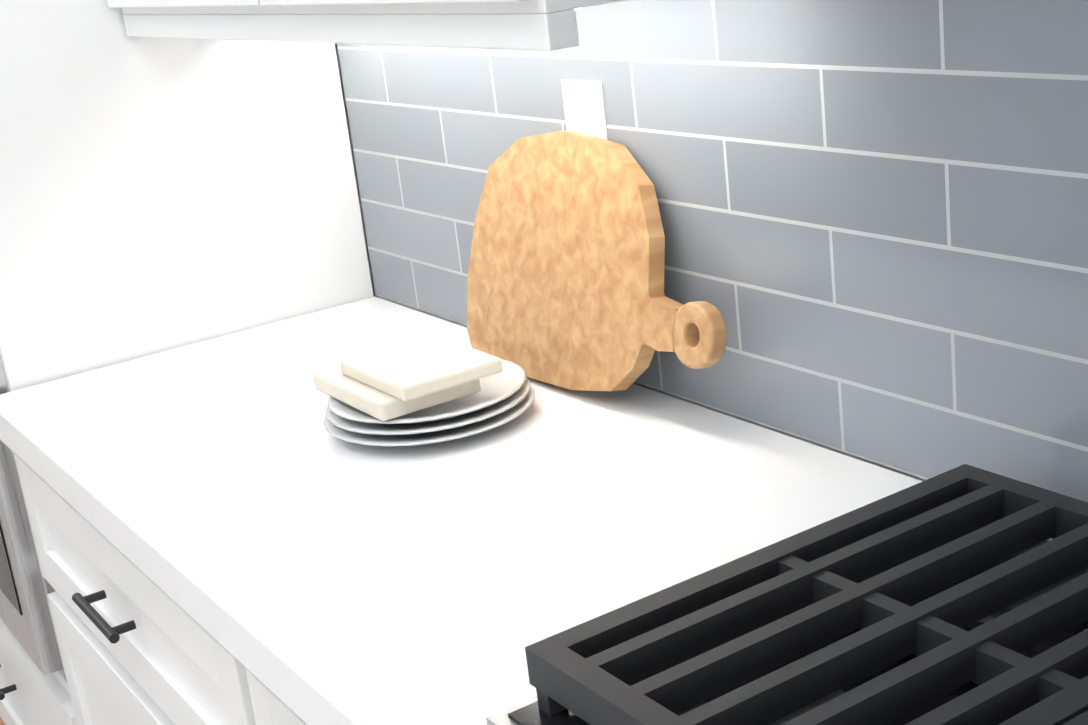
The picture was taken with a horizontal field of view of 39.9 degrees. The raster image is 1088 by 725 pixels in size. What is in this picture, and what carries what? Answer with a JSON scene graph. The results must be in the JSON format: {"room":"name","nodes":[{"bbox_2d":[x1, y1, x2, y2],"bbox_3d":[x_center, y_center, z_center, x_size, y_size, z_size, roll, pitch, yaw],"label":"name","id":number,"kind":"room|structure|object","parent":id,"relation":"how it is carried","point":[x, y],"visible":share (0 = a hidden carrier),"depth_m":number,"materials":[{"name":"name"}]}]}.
{"room":"kitchen","nodes":[
{"label":"kitchen","id":0,"kind":"room"},
{"bbox_2d":[335,43,924,480],"bbox_3d":[0.957,-0.317,0.363,0.100,3.150,9.520,-17,20,-30],"label":"wall","id":1,"kind":"structure","parent":0,"point":[633,383],"depth_m":2.22,"materials":[{"name":"white paint"}]},
{"bbox_2d":[107,0,623,50],"bbox_3d":[-0.273,-1.144,1.496,0.374,1.590,1.085,-17,20,-30],"label":"upper cabinet","id":2,"kind":"object","parent":1,"relation":"attached to","point":[544,25],"visible":1,"depth_m":1.47,"materials":[{"name":"white wood"}]},
{"bbox_2d":[337,0,1087,501],"bbox_3d":[1.024,-0.151,0.224,0.008,1.076,4.957,-17,20,-30],"label":"tile backsplash","id":3,"kind":"structure","parent":1,"relation":"attached to","point":[875,218],"depth_m":1.47,"materials":[{"name":"grey tile"}]},
{"bbox_2d":[561,79,607,139],"bbox_3d":[0.049,-0.273,1.775,0.007,0.120,0.076,-17,20,-30],"label":"electrical outlet plate","id":4,"kind":"object","parent":3,"relation":"attached to","point":[583,101],"visible":0.64,"depth_m":1.74,"materials":[{"name":"white plastic"}]},
{"bbox_3d":[-2.351,1.460,1.369,7.000,0.060,14.100,-17,20,-30],"label":"floor","id":5,"kind":"structure","parent":0,"visible":0},
{"bbox_2d":[14,454,229,724],"bbox_3d":[-0.213,0.515,2.022,0.598,0.860,0.920,-17,20,-30],"label":"base cabinet","id":6,"kind":"object","parent":5,"relation":"on","point":[137,645],"depth_m":1.85,"materials":[{"name":"white wood"}]},
{"bbox_2d":[0,296,922,724],"bbox_3d":[0.827,0.464,0.233,0.618,0.052,4.955,-17,20,-30],"label":"countertop","id":7,"kind":"structure","parent":6,"relation":"on","point":[246,508],"depth_m":1.52,"materials":[{"name":"white stone"}]},
{"bbox_2d":[467,131,726,390],"bbox_3d":[0.049,-0.115,1.775,0.022,0.310,0.509,-5,13,-33],"label":"cutting board","id":8,"kind":"object","parent":7,"relation":"on","point":[565,282],"visible":0.98,"depth_m":1.77,"materials":[{"name":"brown wood"}]},
{"bbox_2d":[486,464,1087,724],"bbox_3d":[0.431,0.266,0.827,0.510,0.061,0.970,-17,20,-30],"label":"cooktop","id":9,"kind":"object","parent":7,"relation":"in","point":[957,595],"visible":1,"depth_m":1.08,"materials":[{"name":"black metal"}]},
{"bbox_2d":[0,0,372,724],"bbox_3d":[-0.897,-0.656,2.488,0.675,2.960,1.020,-17,20,-30],"label":"tall cabinet","id":10,"kind":"object","parent":5,"relation":"on","point":[160,194],"visible":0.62,"depth_m":2.19,"materials":[{"name":"white wood"}]},
{"bbox_2d":[214,639,306,724],"bbox_3d":[0.087,0.619,1.572,0.598,0.860,0.310,-17,20,-30],"label":"base cabinet","id":11,"kind":"object","parent":5,"relation":"on","point":[249,702],"depth_m":1.45,"materials":[{"name":"white wood"}]}
]}

